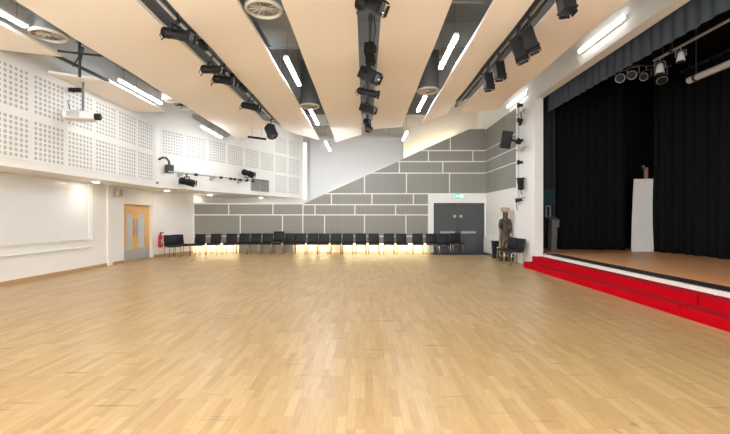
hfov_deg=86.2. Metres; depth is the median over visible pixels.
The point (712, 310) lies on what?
steps
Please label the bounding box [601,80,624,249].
stage curtain
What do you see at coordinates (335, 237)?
padded chair
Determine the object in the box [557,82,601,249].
stage curtain
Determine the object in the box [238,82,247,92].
box
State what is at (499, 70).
stage light
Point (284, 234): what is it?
padded chair
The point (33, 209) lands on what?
board
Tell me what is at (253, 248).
trim
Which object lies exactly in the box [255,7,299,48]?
air duct
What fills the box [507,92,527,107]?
tube light
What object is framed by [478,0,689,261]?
wall
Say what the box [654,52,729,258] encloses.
stage curtain
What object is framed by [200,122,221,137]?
tube light
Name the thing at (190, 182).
stage light
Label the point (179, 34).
stage light
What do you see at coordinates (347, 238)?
padded chair
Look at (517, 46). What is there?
stage light
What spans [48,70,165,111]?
ceiling panel
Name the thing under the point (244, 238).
padded chair
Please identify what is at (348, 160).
wall
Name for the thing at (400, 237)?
padded chair
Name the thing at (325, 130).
wall
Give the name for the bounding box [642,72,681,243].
wall
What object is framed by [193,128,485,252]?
wall
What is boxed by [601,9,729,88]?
ceiling
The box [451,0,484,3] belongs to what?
air duct
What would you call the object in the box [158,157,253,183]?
bar
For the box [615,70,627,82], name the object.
stage light
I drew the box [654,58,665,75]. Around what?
stage light
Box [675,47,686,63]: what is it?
stage light
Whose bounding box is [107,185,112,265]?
trim
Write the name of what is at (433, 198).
trim
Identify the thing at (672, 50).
bar
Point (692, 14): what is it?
valance
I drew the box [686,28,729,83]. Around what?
roll
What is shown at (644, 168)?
timber post
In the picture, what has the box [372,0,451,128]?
ceiling panel
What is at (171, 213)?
wall
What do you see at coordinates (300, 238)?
padded chair
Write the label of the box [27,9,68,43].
diffuser
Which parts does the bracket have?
drop rod, rail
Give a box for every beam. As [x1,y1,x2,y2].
[244,99,433,114]
[252,22,537,49]
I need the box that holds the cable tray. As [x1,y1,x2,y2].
[457,0,547,100]
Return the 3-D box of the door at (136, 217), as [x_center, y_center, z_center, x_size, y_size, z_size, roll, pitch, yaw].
[-8.005,0.535,13.640,0.100,1.930,1.720,0,0,0]
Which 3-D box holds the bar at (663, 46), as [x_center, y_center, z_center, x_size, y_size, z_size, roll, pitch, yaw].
[6.275,-4.013,8.900,1.450,1.174,0.048,0,0,0]
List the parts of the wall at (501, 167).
acoustic panel, acoustic panel, acoustic panel, acoustic panel, acoustic panel, acoustic panel, acoustic panel, acoustic panel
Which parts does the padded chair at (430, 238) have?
backrest, seat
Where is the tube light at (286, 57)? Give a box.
[284,36,300,85]
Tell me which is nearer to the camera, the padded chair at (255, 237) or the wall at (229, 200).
the padded chair at (255, 237)
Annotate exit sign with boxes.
[455,192,463,197]
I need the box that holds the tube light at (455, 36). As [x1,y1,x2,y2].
[438,4,458,68]
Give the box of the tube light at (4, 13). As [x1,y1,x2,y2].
[0,7,28,27]
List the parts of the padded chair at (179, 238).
backrest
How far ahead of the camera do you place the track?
10.74 m
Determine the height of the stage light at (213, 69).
0.442 m
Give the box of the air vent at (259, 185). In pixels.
[251,178,268,191]
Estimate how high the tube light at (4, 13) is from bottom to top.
0.520 m
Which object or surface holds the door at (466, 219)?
in the wall at (393, 198)
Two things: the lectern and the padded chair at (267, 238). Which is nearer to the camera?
the lectern
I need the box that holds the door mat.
[431,252,491,254]
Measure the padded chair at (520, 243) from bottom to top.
0.829 m
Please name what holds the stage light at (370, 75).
hanging from the bar at (370, 17)
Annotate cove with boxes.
[403,98,477,157]
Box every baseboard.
[0,260,123,285]
[154,251,192,256]
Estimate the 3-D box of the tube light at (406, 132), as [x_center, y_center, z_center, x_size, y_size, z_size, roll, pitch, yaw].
[1.440,-3.600,14.100,0.060,1.400,1.440,0,0,0]
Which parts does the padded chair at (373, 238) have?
backrest, seat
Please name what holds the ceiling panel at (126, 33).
hanging from the ceiling at (463, 12)
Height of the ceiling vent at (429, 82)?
1.220 m
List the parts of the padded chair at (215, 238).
backrest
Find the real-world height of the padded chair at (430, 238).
0.829 m
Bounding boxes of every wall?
[0,0,302,197]
[0,184,226,281]
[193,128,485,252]
[227,198,302,202]
[303,120,402,202]
[309,126,402,199]
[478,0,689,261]
[556,89,641,247]
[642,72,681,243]
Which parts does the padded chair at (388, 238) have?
backrest, seat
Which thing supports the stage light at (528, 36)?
hanging from the bar at (530, 15)
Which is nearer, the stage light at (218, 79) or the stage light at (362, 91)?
the stage light at (218, 79)
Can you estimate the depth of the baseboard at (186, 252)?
15.28 m
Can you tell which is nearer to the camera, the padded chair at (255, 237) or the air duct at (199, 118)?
the air duct at (199, 118)
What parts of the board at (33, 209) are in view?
rail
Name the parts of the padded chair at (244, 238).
seat, backrest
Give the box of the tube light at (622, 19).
[578,14,627,53]
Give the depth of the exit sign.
16.23 m
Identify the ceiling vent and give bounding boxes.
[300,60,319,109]
[416,50,438,94]
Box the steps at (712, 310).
[680,295,729,331]
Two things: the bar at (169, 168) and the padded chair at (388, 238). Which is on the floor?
the padded chair at (388, 238)
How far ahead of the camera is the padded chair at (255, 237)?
15.94 m
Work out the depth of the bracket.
7.85 m
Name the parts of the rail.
rail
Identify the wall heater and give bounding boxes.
[484,237,498,253]
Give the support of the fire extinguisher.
attached to the wall at (171, 213)
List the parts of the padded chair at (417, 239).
backrest, seat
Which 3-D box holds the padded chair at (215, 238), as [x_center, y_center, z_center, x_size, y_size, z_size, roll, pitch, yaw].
[-6.009,1.087,15.519,0.435,0.829,0.513,0,0,2]
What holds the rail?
hanging from the ceiling at (463, 12)
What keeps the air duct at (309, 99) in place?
in the ceiling at (463, 12)
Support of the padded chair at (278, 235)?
on the padded chair at (284, 234)
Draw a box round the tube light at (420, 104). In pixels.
[416,94,426,111]
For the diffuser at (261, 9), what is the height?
0.550 m
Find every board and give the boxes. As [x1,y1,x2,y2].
[0,172,92,256]
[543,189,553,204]
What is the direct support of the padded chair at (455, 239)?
on the door mat
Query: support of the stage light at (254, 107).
hanging from the bar at (166, 9)
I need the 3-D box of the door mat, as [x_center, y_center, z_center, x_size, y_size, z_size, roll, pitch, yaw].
[3.887,1.494,15.905,2.340,0.012,0.910,0,0,0]
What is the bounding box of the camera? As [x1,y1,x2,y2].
[68,87,81,92]
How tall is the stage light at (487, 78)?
0.608 m
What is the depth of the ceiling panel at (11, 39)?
7.01 m
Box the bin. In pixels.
[491,241,498,258]
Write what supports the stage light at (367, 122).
hanging from the bar at (370, 17)
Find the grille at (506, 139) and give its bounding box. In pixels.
[500,131,512,147]
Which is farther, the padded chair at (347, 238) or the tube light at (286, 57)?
the padded chair at (347, 238)
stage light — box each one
[159,16,196,44]
[178,174,196,186]
[199,54,225,75]
[211,73,237,86]
[239,95,261,111]
[241,169,255,180]
[264,118,277,139]
[355,0,389,18]
[355,81,379,99]
[357,65,383,85]
[359,99,377,114]
[363,114,372,132]
[364,40,375,66]
[482,62,494,91]
[492,50,506,81]
[509,24,529,65]
[516,178,524,193]
[520,17,540,56]
[555,0,577,19]
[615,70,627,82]
[627,66,639,79]
[639,67,651,80]
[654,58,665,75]
[654,67,667,84]
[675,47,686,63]
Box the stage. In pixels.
[543,248,729,297]
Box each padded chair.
[163,235,180,257]
[173,234,190,256]
[189,234,205,255]
[206,234,221,254]
[223,234,236,254]
[236,233,249,254]
[247,233,260,254]
[260,233,272,254]
[271,231,283,252]
[271,234,284,254]
[282,233,294,254]
[294,233,305,254]
[306,233,317,254]
[317,233,328,254]
[330,233,340,254]
[342,234,352,254]
[355,233,366,254]
[368,233,379,254]
[383,233,394,254]
[396,233,407,254]
[412,233,423,254]
[426,234,437,254]
[438,234,450,255]
[450,233,463,253]
[497,237,516,263]
[504,238,525,265]
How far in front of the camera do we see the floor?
4.25 m
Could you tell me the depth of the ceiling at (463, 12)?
10.26 m
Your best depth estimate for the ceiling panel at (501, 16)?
7.17 m
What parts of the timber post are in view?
post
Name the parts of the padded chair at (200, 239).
seat, backrest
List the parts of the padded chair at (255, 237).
seat, backrest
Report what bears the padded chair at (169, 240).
on the floor
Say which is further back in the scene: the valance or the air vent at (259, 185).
the air vent at (259, 185)
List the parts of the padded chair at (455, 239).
backrest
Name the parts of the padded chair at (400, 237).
backrest, seat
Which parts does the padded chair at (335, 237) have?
seat, backrest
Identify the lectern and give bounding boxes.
[545,205,559,250]
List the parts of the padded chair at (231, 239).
seat, backrest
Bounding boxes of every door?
[124,204,149,261]
[434,203,483,251]
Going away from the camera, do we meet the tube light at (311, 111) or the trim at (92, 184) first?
the trim at (92, 184)
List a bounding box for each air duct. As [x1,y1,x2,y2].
[9,0,160,92]
[192,114,230,136]
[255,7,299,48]
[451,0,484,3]
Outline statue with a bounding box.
[498,207,513,260]
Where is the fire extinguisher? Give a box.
[158,232,163,246]
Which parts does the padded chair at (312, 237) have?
seat, backrest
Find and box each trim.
[91,183,93,238]
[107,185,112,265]
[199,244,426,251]
[240,245,292,252]
[429,194,485,252]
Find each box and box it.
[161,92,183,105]
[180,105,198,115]
[187,29,207,50]
[226,70,239,84]
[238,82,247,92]
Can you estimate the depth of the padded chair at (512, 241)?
12.75 m
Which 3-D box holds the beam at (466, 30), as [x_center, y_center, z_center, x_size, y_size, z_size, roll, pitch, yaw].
[0.350,-4.025,8.670,7.500,0.550,0.140,0,0,0]
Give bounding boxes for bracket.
[53,41,108,81]
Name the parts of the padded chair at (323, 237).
seat, backrest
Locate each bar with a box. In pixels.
[156,0,273,120]
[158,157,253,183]
[367,13,375,118]
[454,0,546,107]
[629,46,672,66]
[653,18,729,61]
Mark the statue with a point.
(505, 224)
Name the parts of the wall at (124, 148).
perforated panel, perforated panel, perforated panel, perforated panel, perforated panel, perforated panel, perforated panel, perforated panel, perforated panel, perforated panel, perforated panel, perforated panel, perforated panel, perforated panel, perforated panel, perforated panel, perforated panel, perforated panel, perforated panel, perforated panel, perforated panel, perforated panel, perforated panel, perforated panel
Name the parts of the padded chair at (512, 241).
seat, backrest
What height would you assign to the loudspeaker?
0.627 m
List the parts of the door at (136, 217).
glass pane, kick plate, push plate, glass pane, kick plate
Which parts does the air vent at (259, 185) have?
frame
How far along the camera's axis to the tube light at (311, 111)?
12.15 m
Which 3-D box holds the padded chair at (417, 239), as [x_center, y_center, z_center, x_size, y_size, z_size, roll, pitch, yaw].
[2.128,1.087,15.659,0.435,0.829,0.513,0,0,3]
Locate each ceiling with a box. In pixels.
[141,0,555,126]
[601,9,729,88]
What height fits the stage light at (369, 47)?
0.447 m
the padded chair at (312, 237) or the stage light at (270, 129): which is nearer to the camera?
the stage light at (270, 129)
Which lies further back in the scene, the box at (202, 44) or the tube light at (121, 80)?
the tube light at (121, 80)
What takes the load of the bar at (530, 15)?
hanging from the ceiling at (463, 12)
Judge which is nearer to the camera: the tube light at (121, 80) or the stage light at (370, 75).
the stage light at (370, 75)
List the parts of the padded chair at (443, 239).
backrest, seat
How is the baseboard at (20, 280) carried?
attached to the wall at (171, 213)
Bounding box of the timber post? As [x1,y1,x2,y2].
[642,165,647,178]
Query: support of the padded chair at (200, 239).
on the floor
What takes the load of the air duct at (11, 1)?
hanging from the ceiling at (463, 12)
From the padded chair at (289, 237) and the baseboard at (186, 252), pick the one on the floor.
the padded chair at (289, 237)
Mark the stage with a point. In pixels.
(710, 275)
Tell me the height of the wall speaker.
0.230 m
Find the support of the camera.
attached to the wall at (124, 148)
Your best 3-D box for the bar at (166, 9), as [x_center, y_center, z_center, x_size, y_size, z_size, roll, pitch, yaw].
[-3.009,-3.721,8.450,0.143,1.158,8.901,0,0,0]
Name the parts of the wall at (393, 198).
acoustic panel, acoustic panel, acoustic panel, acoustic panel, acoustic panel, acoustic panel, acoustic panel, acoustic panel, acoustic panel, acoustic panel, acoustic panel, acoustic panel, acoustic panel, acoustic panel, acoustic panel, acoustic panel, acoustic panel, acoustic panel, acoustic panel, acoustic panel, acoustic panel, acoustic panel, acoustic panel, acoustic panel, acoustic panel, acoustic panel, acoustic panel, acoustic panel, acoustic panel, acoustic panel, acoustic panel, acoustic panel, acoustic panel, acoustic panel, acoustic panel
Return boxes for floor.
[0,252,729,433]
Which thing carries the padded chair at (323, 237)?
on the floor
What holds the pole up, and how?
attached to the wall at (501, 167)
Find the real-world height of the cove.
7.500 m
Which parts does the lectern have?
upright frame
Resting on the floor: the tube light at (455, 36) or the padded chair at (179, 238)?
the padded chair at (179, 238)
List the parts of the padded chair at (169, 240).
backrest, seat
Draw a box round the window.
[303,142,307,199]
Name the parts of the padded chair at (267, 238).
seat, backrest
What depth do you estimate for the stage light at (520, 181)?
12.22 m
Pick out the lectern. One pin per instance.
(553, 222)
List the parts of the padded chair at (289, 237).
seat, backrest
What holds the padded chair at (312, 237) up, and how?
on the floor
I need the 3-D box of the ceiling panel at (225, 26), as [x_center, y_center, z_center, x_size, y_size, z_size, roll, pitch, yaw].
[-2.330,-3.670,6.300,1.000,1.260,18.600,0,0,0]
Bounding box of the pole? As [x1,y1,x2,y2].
[515,103,526,204]
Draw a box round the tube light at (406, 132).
[402,115,407,140]
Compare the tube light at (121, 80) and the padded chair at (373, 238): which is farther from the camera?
the padded chair at (373, 238)
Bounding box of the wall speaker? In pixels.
[115,189,122,196]
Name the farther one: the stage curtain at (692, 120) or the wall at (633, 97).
the wall at (633, 97)
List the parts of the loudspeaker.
bracket arm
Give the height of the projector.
0.975 m
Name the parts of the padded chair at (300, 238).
seat, backrest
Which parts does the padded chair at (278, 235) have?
seat, backrest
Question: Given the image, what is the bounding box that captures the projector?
[62,82,101,121]
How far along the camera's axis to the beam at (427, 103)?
14.20 m
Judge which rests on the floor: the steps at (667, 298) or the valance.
the steps at (667, 298)
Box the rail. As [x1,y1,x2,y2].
[248,92,265,139]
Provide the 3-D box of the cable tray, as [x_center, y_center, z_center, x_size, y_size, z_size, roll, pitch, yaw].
[2.620,-3.840,6.700,0.480,0.920,9.400,0,0,0]
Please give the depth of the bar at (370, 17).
6.69 m
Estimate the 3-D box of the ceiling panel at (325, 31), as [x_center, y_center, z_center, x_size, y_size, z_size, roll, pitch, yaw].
[-0.660,-3.671,6.450,1.080,1.259,18.900,0,0,0]
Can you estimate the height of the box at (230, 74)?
0.160 m
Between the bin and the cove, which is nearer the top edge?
the cove
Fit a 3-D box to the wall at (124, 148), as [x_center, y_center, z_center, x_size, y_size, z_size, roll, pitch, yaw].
[-5.865,-3.485,9.300,5.270,5.030,24.600,0,0,0]
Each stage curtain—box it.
[543,95,555,248]
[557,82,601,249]
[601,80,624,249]
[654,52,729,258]
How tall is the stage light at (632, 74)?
0.342 m
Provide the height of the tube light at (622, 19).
0.090 m
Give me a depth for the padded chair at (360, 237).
15.88 m
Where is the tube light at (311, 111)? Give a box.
[309,110,318,124]
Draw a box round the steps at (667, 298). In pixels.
[523,256,713,315]
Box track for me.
[680,48,729,72]
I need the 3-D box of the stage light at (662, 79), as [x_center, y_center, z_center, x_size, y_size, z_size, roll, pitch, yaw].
[6.739,-3.237,8.875,0.267,0.427,0.304,0,0,0]
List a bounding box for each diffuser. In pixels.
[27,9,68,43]
[244,0,282,19]
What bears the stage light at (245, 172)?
on the bar at (169, 168)
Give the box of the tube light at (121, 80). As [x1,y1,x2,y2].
[117,78,162,103]
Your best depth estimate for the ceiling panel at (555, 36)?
7.03 m
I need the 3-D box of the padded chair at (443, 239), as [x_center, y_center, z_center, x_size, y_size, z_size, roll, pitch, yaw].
[3.091,1.087,15.269,0.435,0.829,0.513,0,0,2]
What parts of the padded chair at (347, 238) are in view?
seat, backrest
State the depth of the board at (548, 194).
13.30 m
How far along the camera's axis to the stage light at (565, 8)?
5.15 m
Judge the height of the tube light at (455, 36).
1.200 m
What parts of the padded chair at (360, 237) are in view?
seat, backrest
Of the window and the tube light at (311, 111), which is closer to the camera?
the tube light at (311, 111)
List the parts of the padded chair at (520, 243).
seat, backrest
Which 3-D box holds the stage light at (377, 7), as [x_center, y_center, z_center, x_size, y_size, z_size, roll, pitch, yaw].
[0.077,-2.982,5.439,0.539,0.471,0.232,0,0,33]
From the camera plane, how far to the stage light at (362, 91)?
9.14 m
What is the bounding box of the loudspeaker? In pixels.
[500,130,520,148]
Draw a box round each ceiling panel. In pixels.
[0,21,61,56]
[15,0,266,140]
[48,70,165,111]
[167,0,318,139]
[281,0,361,141]
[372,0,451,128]
[422,0,533,122]
[462,0,627,111]
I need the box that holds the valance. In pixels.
[548,0,729,111]
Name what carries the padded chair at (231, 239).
on the floor
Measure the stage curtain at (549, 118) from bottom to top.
5.588 m
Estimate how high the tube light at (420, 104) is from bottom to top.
1.200 m
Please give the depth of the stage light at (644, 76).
8.83 m
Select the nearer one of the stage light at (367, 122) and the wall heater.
the stage light at (367, 122)

